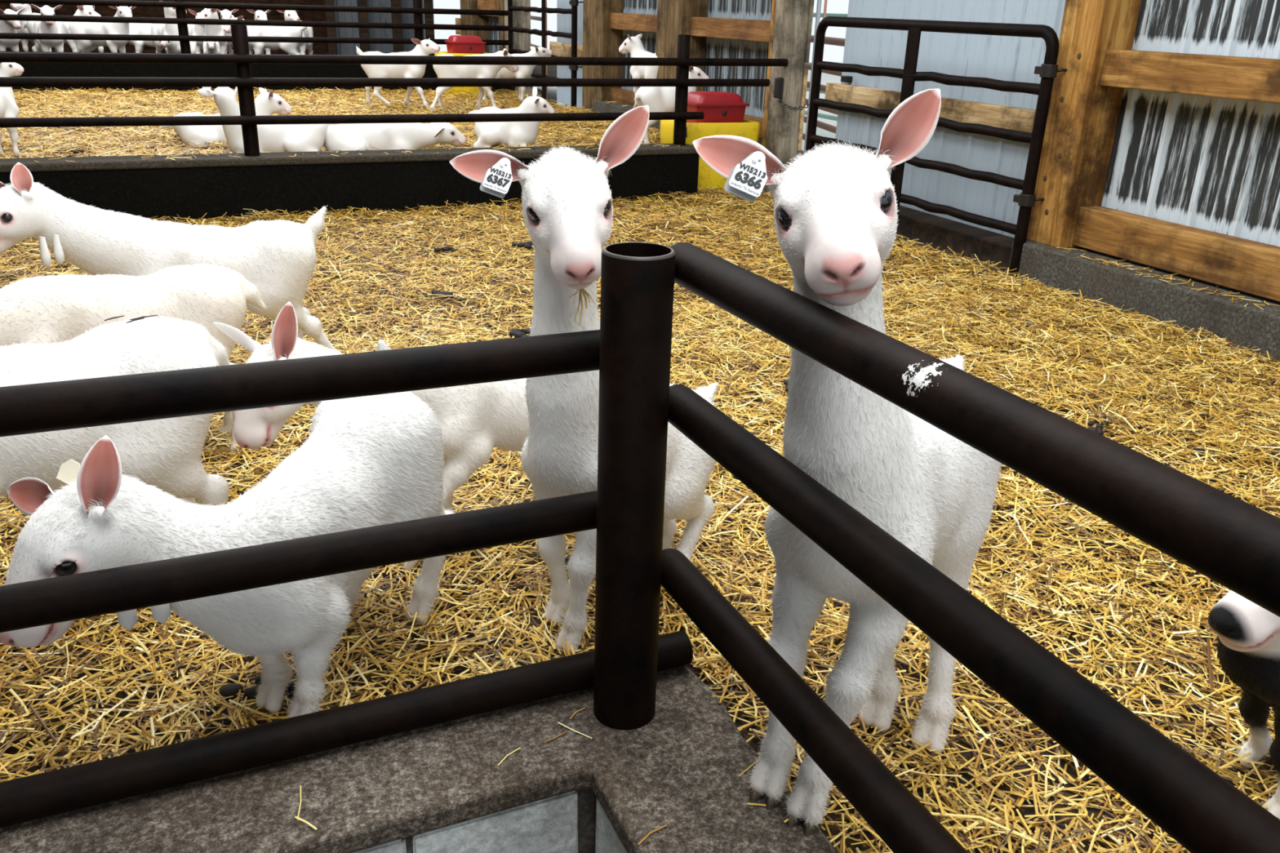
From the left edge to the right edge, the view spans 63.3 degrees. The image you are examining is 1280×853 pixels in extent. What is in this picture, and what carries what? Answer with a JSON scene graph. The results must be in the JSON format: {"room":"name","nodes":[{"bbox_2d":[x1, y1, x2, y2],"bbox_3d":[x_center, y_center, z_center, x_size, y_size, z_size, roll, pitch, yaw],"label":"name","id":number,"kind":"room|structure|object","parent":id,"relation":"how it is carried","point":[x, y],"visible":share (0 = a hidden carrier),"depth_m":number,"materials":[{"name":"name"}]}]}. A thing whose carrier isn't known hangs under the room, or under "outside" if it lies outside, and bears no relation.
{"room":"farm building","nodes":[
{"label":"farm building","id":0,"kind":"room"},
{"bbox_2d":[0,0,328,54],"bbox_3d":[-9.025,-6.665,13.392,9.450,3.800,0.200,-8,24,-23],"label":"wall","id":1,"kind":"structure","parent":0,"point":[65,10],"depth_m":14.88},
{"bbox_2d":[0,51,515,95],"bbox_3d":[-6.134,-3.586,10.830,10.000,0.600,0.200,-8,24,-23],"label":"wall","id":2,"kind":"structure","parent":0,"point":[30,69],"depth_m":11.19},
{"bbox_2d":[0,0,508,53],"bbox_3d":[-6.127,-4.366,10.495,9.950,1.104,0.155,-8,24,-23],"label":"fence","id":3,"kind":"object","parent":2,"relation":"on","point":[181,20],"visible":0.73,"depth_m":11.22,"materials":[{"name":"metal"}]},
{"bbox_2d":[504,0,531,94],"bbox_3d":[-1.486,-5.521,12.526,0.230,3.200,0.350,-8,24,-23],"label":"trim","id":4,"kind":"structure","parent":2,"relation":"attached to","point":[522,41],"depth_m":12.65,"materials":[{"name":"brown wood"}]},
{"bbox_2d":[507,0,582,109],"bbox_3d":[-1.075,-4.199,11.499,0.141,1.350,2.251,-8,24,-23],"label":"gate","id":5,"kind":"object","parent":2,"relation":"attached to","point":[574,3],"visible":0.65,"depth_m":11.20,"materials":[{"name":"black metal"}]},
{"bbox_2d":[0,94,660,158],"bbox_3d":[-4.444,-2.458,8.502,9.020,0.038,6.130,-8,24,-23],"label":"floor","id":6,"kind":"structure","parent":0,"point":[39,95],"depth_m":8.50,"materials":[{"name":"yellow plant"}]},
{"bbox_2d":[0,87,660,158],"bbox_3d":[-4.305,-2.512,8.475,8.876,0.131,6.154,-8,24,-23],"label":"bedding","id":7,"kind":"object","parent":6,"relation":"on","point":[460,104],"visible":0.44,"depth_m":9.36,"materials":[{"name":"yellow plant"}]},
{"bbox_2d":[0,62,23,158],"bbox_3d":[-4.004,-1.925,6.339,0.241,0.605,0.660,2,22,0],"label":"goat","id":8,"kind":"object","parent":7,"relation":"on","point":[9,108],"visible":0.72,"depth_m":6.45},
{"bbox_2d":[159,87,292,151],"bbox_3d":[-2.983,-2.205,7.506,0.918,0.442,0.389,-8,24,-23],"label":"goat","id":9,"kind":"object","parent":7,"relation":"on","point":[266,103],"visible":0.48,"depth_m":7.41},
{"bbox_2d":[196,86,333,153],"bbox_3d":[-2.457,-2.035,6.915,0.874,0.524,0.402,-8,24,-23],"label":"goat","id":10,"kind":"object","parent":7,"relation":"on","point":[273,138],"visible":0.48,"depth_m":6.86},
{"bbox_2d":[323,122,466,151],"bbox_3d":[-1.794,-2.011,7.300,1.130,0.312,0.418,-9,24,-24],"label":"goat","id":11,"kind":"object","parent":7,"relation":"on","point":[412,135],"visible":0.54,"depth_m":7.20},
{"bbox_2d":[355,38,439,108],"bbox_3d":[-2.364,-3.480,10.234,0.799,0.663,0.342,-2,22,-9],"label":"goat","id":12,"kind":"object","parent":7,"relation":"on","point":[426,46],"visible":0.54,"depth_m":10.11},
{"bbox_2d":[434,35,491,98],"bbox_3d":[-2.026,-4.140,11.984,0.598,0.696,0.451,-8,24,-23],"label":"livestock waterer","id":13,"kind":"object","parent":7,"relation":"on","point":[456,45],"visible":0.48,"depth_m":11.80,"materials":[{"name":"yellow plastic"}]},
{"bbox_2d":[430,48,518,113],"bbox_3d":[-1.639,-3.368,10.109,0.913,0.595,0.323,-4,23,-15],"label":"goat","id":14,"kind":"object","parent":7,"relation":"on","point":[442,71],"visible":0.61,"depth_m":10.03},
{"bbox_2d":[468,86,555,147],"bbox_3d":[-0.986,-2.284,7.650,0.640,0.487,0.402,15,26,29],"label":"goat","id":15,"kind":"object","parent":7,"relation":"on","point":[490,134],"visible":0.66,"depth_m":7.58},
{"bbox_2d":[481,46,552,102],"bbox_3d":[-1.365,-3.746,11.078,0.891,0.585,0.311,-6,23,-19],"label":"goat","id":16,"kind":"object","parent":7,"relation":"on","point":[524,71],"visible":0.45,"depth_m":11.03},
{"bbox_2d":[634,66,709,144],"bbox_3d":[0.226,-2.478,8.037,0.622,0.621,0.241,-12,26,-31],"label":"goat","id":17,"kind":"object","parent":7,"relation":"on","point":[659,99],"visible":0.43,"depth_m":7.89},
{"bbox_2d":[0,143,699,224],"bbox_3d":[-3.233,-1.268,5.824,7.880,0.445,0.250,-8,24,-23],"label":"wall","id":18,"kind":"structure","parent":0,"point":[215,185],"depth_m":6.20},
{"bbox_2d":[8,144,683,162],"bbox_3d":[-1.736,-1.677,6.362,4.477,0.028,0.271,-8,24,-23],"label":"litter","id":19,"kind":"object","parent":18,"relation":"on","point":[175,157],"visible":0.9,"depth_m":6.08,"materials":[{"name":"yellow plant"}]},
{"bbox_2d":[0,24,788,156],"bbox_3d":[-2.859,-1.845,5.730,8.435,0.725,0.134,-8,24,-23],"label":"fence","id":20,"kind":"object","parent":18,"relation":"on","point":[242,60],"visible":0.99,"depth_m":6.13,"materials":[{"name":"black metal"}]},
{"bbox_2d":[333,0,425,55],"bbox_3d":[-3.958,-7.131,15.362,1.450,3.300,0.032,-8,24,-23],"label":"wall","id":21,"kind":"structure","parent":0,"point":[350,49],"depth_m":15.77,"materials":[{"name":"grey metal"}]},
{"bbox_2d":[324,0,337,54],"bbox_3d":[-4.560,-7.148,14.954,0.120,3.800,0.140,-8,24,-23],"label":"trim","id":22,"kind":"structure","parent":21,"relation":"attached to","point":[329,15],"depth_m":15.40,"materials":[{"name":"brown wood"}]},
{"bbox_2d":[356,0,369,52],"bbox_3d":[-4.121,-7.208,15.139,0.120,3.800,0.140,-8,24,-23],"label":"trim","id":23,"kind":"structure","parent":21,"relation":"attached to","point":[362,16],"depth_m":15.57,"materials":[{"name":"brown wood"}]},
{"bbox_2d":[391,0,403,52],"bbox_3d":[-3.663,-7.270,15.331,0.120,3.800,0.140,-8,24,-23],"label":"trim","id":24,"kind":"structure","parent":21,"relation":"attached to","point":[396,17],"depth_m":15.76,"materials":[{"name":"wood"}]},
{"bbox_2d":[423,0,434,55],"bbox_3d":[-3.206,-7.333,15.523,0.120,3.800,0.140,-8,24,-23],"label":"trim","id":25,"kind":"structure","parent":21,"relation":"attached to","point":[428,18],"depth_m":15.90,"materials":[{"name":"wood"}]},
{"bbox_2d":[0,665,838,852],"bbox_3d":[-0.871,1.702,-0.191,3.835,0.645,3.969,-8,24,-23],"label":"concrete floor","id":26,"kind":"structure","parent":0,"point":[441,788],"depth_m":1.73,"materials":[{"name":"grey concrete"}]},
{"bbox_2d":[294,707,765,844],"bbox_3d":[-0.171,0.589,1.746,0.775,0.008,0.418,-8,24,-23],"label":"litter","id":27,"kind":"object","parent":26,"relation":"on","point":[749,766],"visible":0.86,"depth_m":1.70,"materials":[{"name":"yellow plant"}]},
{"bbox_2d":[0,242,1279,852],"bbox_3d":[-0.877,0.988,-0.435,3.815,0.864,3.870,-8,24,-23],"label":"fence","id":28,"kind":"object","parent":26,"relation":"on","point":[1234,543],"visible":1,"depth_m":1.51,"materials":[{"name":"black metal"}]},
{"bbox_2d":[488,16,499,53],"bbox_3d":[-1.790,-6.035,13.290,0.024,2.840,1.350,-8,24,-23],"label":"wall","id":29,"kind":"structure","parent":0,"point":[493,20],"depth_m":13.96,"materials":[{"name":"grey metal"}]},
{"bbox_2d":[455,17,461,35],"bbox_3d":[-2.491,-6.420,14.927,0.082,3.000,1.150,-8,24,-23],"label":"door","id":30,"kind":"structure","parent":29,"relation":"in","point":[457,20],"depth_m":15.49,"materials":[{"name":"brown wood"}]},
{"bbox_2d":[460,0,488,53],"bbox_3d":[-2.264,-6.184,14.098,0.240,3.200,0.600,-8,24,-23],"label":"trim","id":31,"kind":"structure","parent":29,"relation":"attached to","point":[473,20],"depth_m":14.13,"materials":[{"name":"brown wood"}]},
{"bbox_2d":[477,0,498,16],"bbox_3d":[-1.882,-5.464,13.487,0.130,0.250,1.250,-8,24,-23],"label":"trim","id":32,"kind":"structure","parent":29,"relation":"attached to","point":[482,4],"depth_m":13.53,"materials":[{"name":"brown wood"}]},
{"bbox_2d":[497,0,505,50],"bbox_3d":[-1.610,-5.606,12.727,0.240,3.200,0.150,-8,24,-23],"label":"trim","id":33,"kind":"structure","parent":29,"relation":"attached to","point":[501,2],"depth_m":12.89,"materials":[{"name":"brown wood"}]},
{"bbox_2d":[531,65,556,78],"bbox_3d":[-6.113,-4.511,13.082,12.000,0.038,4.400,-8,24,-23],"label":"floor","id":34,"kind":"structure","parent":0,"point":[551,69],"depth_m":14.98,"materials":[{"name":"grey concrete"}]},
{"bbox_2d":[0,7,25,51],"bbox_3d":[-6.871,-4.175,11.214,0.885,0.676,0.351,20,28,37],"label":"goat","id":35,"kind":"object","parent":34,"relation":"on","point":[6,26],"visible":0.63,"depth_m":10.99},
{"bbox_2d":[9,3,51,51],"bbox_3d":[-7.403,-4.831,12.678,0.303,0.760,0.825,-6,23,-19],"label":"goat","id":36,"kind":"object","parent":34,"relation":"on","point":[15,6],"visible":0.28,"depth_m":12.37},
{"bbox_2d":[28,4,63,52],"bbox_3d":[-6.490,-4.289,11.466,0.369,0.721,0.859,-8,24,-23],"label":"goat","id":37,"kind":"object","parent":34,"relation":"on","point":[40,27],"visible":0.62,"depth_m":11.25},
{"bbox_2d":[23,5,101,52],"bbox_3d":[-6.766,-4.585,12.211,0.874,0.694,0.334,1,22,-2],"label":"goat","id":38,"kind":"object","parent":34,"relation":"on","point":[86,11],"visible":0.3,"depth_m":12.08},
{"bbox_2d":[80,4,103,52],"bbox_3d":[-6.775,-4.904,12.870,0.362,0.788,0.881,-7,24,-20],"label":"goat","id":39,"kind":"object","parent":34,"relation":"on","point":[100,49],"visible":0.06,"depth_m":12.54},
{"bbox_2d":[68,5,136,53],"bbox_3d":[-5.997,-4.350,11.627,0.868,0.746,0.282,5,22,8],"label":"goat","id":40,"kind":"object","parent":34,"relation":"on","point":[84,28],"visible":0.68,"depth_m":11.51},
{"bbox_2d":[128,22,164,53],"bbox_3d":[-5.896,-4.573,12.424,0.918,0.567,0.322,-6,23,-19],"label":"goat","id":41,"kind":"object","parent":34,"relation":"on","point":[140,28],"visible":0.15,"depth_m":12.28},
{"bbox_2d":[151,0,186,53],"bbox_3d":[-5.490,-4.547,12.110,0.288,0.778,0.802,-13,26,-33],"label":"goat","id":42,"kind":"object","parent":34,"relation":"on","point":[169,12],"visible":0.27,"depth_m":11.87},
{"bbox_2d":[160,40,196,53],"bbox_3d":[-5.204,-4.176,11.685,0.266,0.432,0.742,1,22,-3],"label":"goat","id":43,"kind":"object","parent":34,"relation":"on","point":[172,46],"visible":0.28,"depth_m":11.52},
{"bbox_2d":[187,8,204,53],"bbox_3d":[-5.445,-4.787,12.825,0.295,0.691,0.813,-12,26,-31],"label":"goat","id":44,"kind":"object","parent":34,"relation":"on","point":[193,29],"visible":0.28,"depth_m":12.60},
{"bbox_2d":[203,41,221,53],"bbox_3d":[-4.864,-4.199,11.781,0.254,0.424,0.677,-8,24,-23],"label":"goat","id":45,"kind":"object","parent":34,"relation":"on","point":[209,47],"visible":0.39,"depth_m":11.63},
{"bbox_2d":[195,8,233,53],"bbox_3d":[-4.981,-4.625,12.408,0.304,0.732,0.876,2,22,0],"label":"goat","id":46,"kind":"object","parent":34,"relation":"on","point":[210,29],"visible":0.34,"depth_m":12.11},
{"bbox_2d":[216,8,238,53],"bbox_3d":[-5.319,-5.060,13.479,0.338,0.713,0.858,-4,23,-15],"label":"goat","id":47,"kind":"object","parent":34,"relation":"on","point":[225,14],"visible":0.15,"depth_m":13.07},
{"bbox_2d":[246,8,271,54],"bbox_3d":[-4.812,-4.912,13.143,0.325,0.722,0.840,-8,24,-23],"label":"goat","id":48,"kind":"object","parent":34,"relation":"on","point":[259,15],"visible":0.12,"depth_m":12.76},
{"bbox_2d":[223,14,306,54],"bbox_3d":[-4.399,-4.517,12.306,0.947,0.644,0.304,-1,22,-7],"label":"goat","id":49,"kind":"object","parent":34,"relation":"on","point":[291,48],"visible":0.48,"depth_m":12.20},
{"bbox_2d":[276,9,313,54],"bbox_3d":[-4.327,-4.907,13.146,0.290,0.739,0.861,1,22,-3],"label":"goat","id":50,"kind":"object","parent":34,"relation":"on","point":[288,15],"visible":0.28,"depth_m":13.02},
{"bbox_2d":[618,34,658,108],"bbox_3d":[0.060,-3.165,9.291,0.258,0.635,0.676,-12,26,-31],"label":"goat","id":51,"kind":"object","parent":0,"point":[633,46],"visible":0.5,"depth_m":9.30},
{"bbox_2d":[0,191,1279,852],"bbox_3d":[-1.246,0.320,2.445,8.520,0.038,9.900,-8,24,-23],"label":"straw","id":52,"kind":"structure","parent":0,"point":[122,695],"depth_m":2.31,"materials":[{"name":"yellow plant"}]},
{"bbox_2d":[0,184,1017,346],"bbox_3d":[-1.570,-0.878,5.221,6.641,0.118,3.028,-8,24,-23],"label":"bedding","id":53,"kind":"object","parent":52,"relation":"on","point":[679,221],"visible":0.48,"depth_m":5.41,"materials":[{"name":"yellow plant"}]},
{"bbox_2d":[0,267,1279,852],"bbox_3d":[0.103,0.202,2.708,5.753,0.108,3.856,-8,24,-23],"label":"bedding","id":54,"kind":"object","parent":52,"relation":"on","point":[983,815],"visible":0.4,"depth_m":2.33,"materials":[{"name":"yellow plant"}]},
{"bbox_2d":[0,315,231,511],"bbox_3d":[-1.257,0.126,2.042,0.362,0.629,0.952,21,29,38],"label":"goat","id":55,"kind":"object","parent":54,"relation":"on","point":[165,454],"visible":0.56,"depth_m":2.04},
{"bbox_2d":[0,262,266,461],"bbox_3d":[-1.431,-0.128,2.757,0.880,0.551,0.323,-11,25,-28],"label":"goat","id":56,"kind":"object","parent":54,"relation":"on","point":[50,308],"visible":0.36,"depth_m":2.69},
{"bbox_2d":[0,162,341,353],"bbox_3d":[-1.491,-0.463,3.297,1.030,0.764,0.278,-9,25,-26],"label":"goat","id":57,"kind":"object","parent":54,"relation":"on","point":[278,257],"visible":0.6,"depth_m":3.20},
{"bbox_2d":[0,336,453,722],"bbox_3d":[-0.682,0.212,1.878,0.863,0.629,0.363,-18,29,-39],"label":"goat","id":58,"kind":"object","parent":54,"relation":"on","point":[366,461],"visible":0.75,"depth_m":1.77},
{"bbox_2d":[213,301,528,575],"bbox_3d":[-0.423,-0.013,2.414,1.017,0.658,0.234,-8,24,-23],"label":"goat","id":59,"kind":"object","parent":54,"relation":"on","point":[475,419],"visible":0.34,"depth_m":2.34},
{"bbox_2d":[57,133,1109,701],"bbox_3d":[-1.256,-0.984,5.254,2.755,0.244,8.448,-10,25,-28],"label":"litter","id":60,"kind":"object","parent":54,"relation":"on","point":[230,690],"visible":0.44,"depth_m":3.27,"materials":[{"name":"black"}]},
{"bbox_2d":[449,105,719,657],"bbox_3d":[-0.004,-0.109,2.133,0.318,1.074,0.680,21,29,39],"label":"goat","id":61,"kind":"object","parent":54,"relation":"on","point":[566,201],"visible":0.59,"depth_m":1.91},
{"bbox_2d":[568,288,595,326],"bbox_3d":[-0.100,-0.209,1.791,0.042,0.067,0.027,-8,24,-23],"label":"straw wisp","id":62,"kind":"object","parent":61,"relation":"hanging from","point":[583,291],"visible":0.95,"depth_m":1.79,"materials":[{"name":"brown plant"}]},
{"bbox_2d":[692,88,1004,836],"bbox_3d":[0.392,0.046,1.689,0.656,1.144,0.350,-16,28,-37],"label":"goat","id":63,"kind":"object","parent":54,"relation":"on","point":[835,210],"visible":0.74,"depth_m":1.50},
{"bbox_2d":[1207,590,1279,819],"bbox_3d":[1.161,0.377,1.713,0.570,0.562,0.253,2,22,0],"label":"goat","id":64,"kind":"object","parent":54,"relation":"on","point":[1248,647],"visible":0.75,"depth_m":1.63},
{"bbox_2d":[660,91,759,191],"bbox_3d":[0.513,-2.105,7.735,0.630,0.734,0.475,-7,24,-21],"label":"livestock waterer","id":65,"kind":"object","parent":52,"relation":"on","point":[724,112],"visible":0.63,"depth_m":7.53,"materials":[{"name":"yellow plastic"}]},
{"bbox_2d":[593,99,762,145],"bbox_3d":[0.282,-2.644,9.371,0.420,0.350,2.780,-8,24,-23],"label":"wall","id":66,"kind":"structure","parent":0,"point":[599,106],"depth_m":9.98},
{"bbox_2d":[604,100,634,107],"bbox_3d":[0.185,-2.770,9.184,0.190,0.030,2.494,-8,24,-23],"label":"litter","id":67,"kind":"object","parent":66,"relation":"on","point":[605,100],"visible":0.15,"depth_m":10.05,"materials":[{"name":"yellow plant"}]},
{"bbox_2d":[610,88,635,106],"bbox_3d":[0.007,-3.075,9.793,0.110,0.125,1.260,-8,24,-23],"label":"trim","id":68,"kind":"structure","parent":66,"relation":"on","point":[620,95],"depth_m":10.04,"materials":[{"name":"brown wood"}]},
{"bbox_2d":[743,114,763,137],"bbox_3d":[0.722,-2.445,8.296,0.110,0.125,1.350,-8,24,-23],"label":"trim","id":69,"kind":"structure","parent":66,"relation":"on","point":[760,120],"depth_m":7.83,"materials":[{"name":"brown wood"}]},
{"bbox_2d":[531,62,843,159],"bbox_3d":[6.439,-4.401,14.857,15.700,0.030,29.000,-8,24,-23],"label":"ground","id":70,"kind":"structure","parent":0,"point":[825,77],"depth_m":15.34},
{"bbox_2d":[530,0,547,100],"bbox_3d":[-1.489,-5.404,14.796,0.059,1.379,2.098,-3,23,-12],"label":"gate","id":71,"kind":"object","parent":70,"relation":"on","point":[532,17],"visible":0.12,"depth_m":14.06,"materials":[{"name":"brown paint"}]},
{"bbox_2d":[796,35,844,155],"bbox_3d":[1.521,-2.639,8.597,0.060,1.099,2.181,-2,22,-9],"label":"gate","id":72,"kind":"object","parent":70,"relation":"on","point":[828,40],"visible":0.03,"depth_m":8.46,"materials":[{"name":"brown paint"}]},
{"bbox_2d":[804,12,847,120],"bbox_3d":[1.956,-4.372,12.135,0.060,1.580,4.060,-8,24,-23],"label":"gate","id":73,"kind":"object","parent":70,"relation":"on","point":[820,115],"visible":0.02,"depth_m":11.84,"materials":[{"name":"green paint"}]},
{"bbox_2d":[621,0,772,117],"bbox_3d":[0.486,-4.027,8.525,0.024,2.840,3.150,-8,24,-23],"label":"wall","id":74,"kind":"structure","parent":0,"point":[716,47],"depth_m":8.25,"materials":[{"name":"grey metal"}]},
{"bbox_2d":[549,0,582,110],"bbox_3d":[-0.658,-4.803,11.090,0.082,3.000,1.650,-8,24,-23],"label":"door","id":75,"kind":"structure","parent":74,"relation":"in","point":[562,46],"depth_m":11.71,"materials":[{"name":"white metal"}]},
{"bbox_2d":[582,0,623,112],"bbox_3d":[-0.342,-4.489,10.075,0.240,3.200,0.540,-8,24,-23],"label":"trim","id":76,"kind":"structure","parent":74,"relation":"attached to","point":[599,40],"depth_m":10.20,"materials":[{"name":"brown wood"}]},
{"bbox_2d":[610,13,657,32],"bbox_3d":[0.019,-3.709,9.533,0.130,0.145,1.260,-8,24,-23],"label":"trim","id":77,"kind":"structure","parent":74,"relation":"attached to","point":[624,21],"depth_m":9.53,"materials":[{"name":"brown wood"}]},
{"bbox_2d":[655,0,708,91],"bbox_3d":[0.372,-4.025,8.524,0.240,2.850,0.500,-8,24,-23],"label":"trim","id":78,"kind":"structure","parent":74,"relation":"on","point":[673,16],"depth_m":8.67,"materials":[{"name":"brown wood"}]},
{"bbox_2d":[689,17,770,42],"bbox_3d":[0.735,-3.078,8.036,0.130,0.145,1.350,-8,24,-23],"label":"trim","id":79,"kind":"structure","parent":74,"relation":"attached to","point":[758,30],"depth_m":7.96,"materials":[{"name":"brown wood"}]},
{"bbox_2d":[761,0,827,195],"bbox_3d":[1.089,-3.221,7.133,0.310,3.250,0.355,-8,24,-23],"label":"trim","id":80,"kind":"structure","parent":74,"relation":"attached to","point":[791,20],"depth_m":7.33,"materials":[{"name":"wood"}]},
{"bbox_2d":[776,100,809,111],"bbox_3d":[1.068,-2.207,7.103,0.030,0.094,0.626,-5,23,-16],"label":"chain","id":81,"kind":"object","parent":80,"relation":"attached to","point":[780,101],"visible":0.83,"depth_m":7.13,"materials":[{"name":"grey metal"}]},
{"bbox_2d":[1007,239,1279,364],"bbox_3d":[3.454,0.307,2.713,0.473,0.280,6.575,-8,24,-23],"label":"wall","id":82,"kind":"structure","parent":0,"point":[1055,268],"depth_m":4.60,"materials":[{"name":"grey concrete"}]},
{"bbox_2d":[804,16,1066,275],"bbox_3d":[1.580,-1.704,5.991,0.141,1.196,2.096,-8,24,-23],"label":"gate","id":83,"kind":"object","parent":82,"relation":"attached to","point":[1048,70],"visible":0.8,"depth_m":5.57,"materials":[{"name":"black metal"}]},
{"bbox_2d":[825,0,1066,237],"bbox_3d":[1.802,-2.619,5.946,0.082,3.030,2.280,-8,24,-23],"label":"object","id":84,"kind":"structure","parent":82,"relation":"in","point":[1004,58],"depth_m":6.09,"materials":[{"name":"grey metal"}]},
{"bbox_2d":[895,204,1014,272],"bbox_3d":[1.756,-1.168,6.290,0.220,0.180,1.875,-8,24,-23],"label":"trim","id":85,"kind":"structure","parent":82,"relation":"attached to","point":[944,233],"depth_m":5.98,"materials":[{"name":"brown wood"}]},
{"bbox_2d":[1057,247,1279,311],"bbox_3d":[2.547,-0.481,4.196,0.208,0.027,2.297,-7,24,-22],"label":"litter","id":86,"kind":"object","parent":82,"relation":"on","point":[1104,261],"visible":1,"depth_m":4.62,"materials":[{"name":"yellow plant"}]},
{"bbox_2d":[1101,0,1279,246],"bbox_3d":[3.609,-1.197,2.014,0.024,3.000,6.340,-8,24,-23],"label":"wall","id":87,"kind":"structure","parent":0,"point":[1210,163],"depth_m":4.62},
{"bbox_2d":[1026,0,1141,248],"bbox_3d":[2.189,-2.385,4.724,0.238,3.122,0.240,-8,24,-23],"label":"wooden post","id":88,"kind":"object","parent":87,"relation":"on","point":[1082,117],"depth_m":5.00,"materials":[{"name":"brown wood"}]},
{"bbox_2d":[1072,205,1279,302],"bbox_3d":[3.498,0.120,2.511,0.130,0.190,6.330,-8,24,-23],"label":"wooden beam","id":89,"kind":"structure","parent":87,"relation":"on","point":[1242,264],"depth_m":4.63,"materials":[{"name":"brown wood"}]},
{"bbox_2d":[1099,49,1279,103],"bbox_3d":[3.508,-0.568,2.225,0.140,0.160,6.330,-8,24,-23],"label":"wooden beam","id":90,"kind":"structure","parent":87,"relation":"attached to","point":[1247,78],"depth_m":4.44,"materials":[{"name":"brown wood"}]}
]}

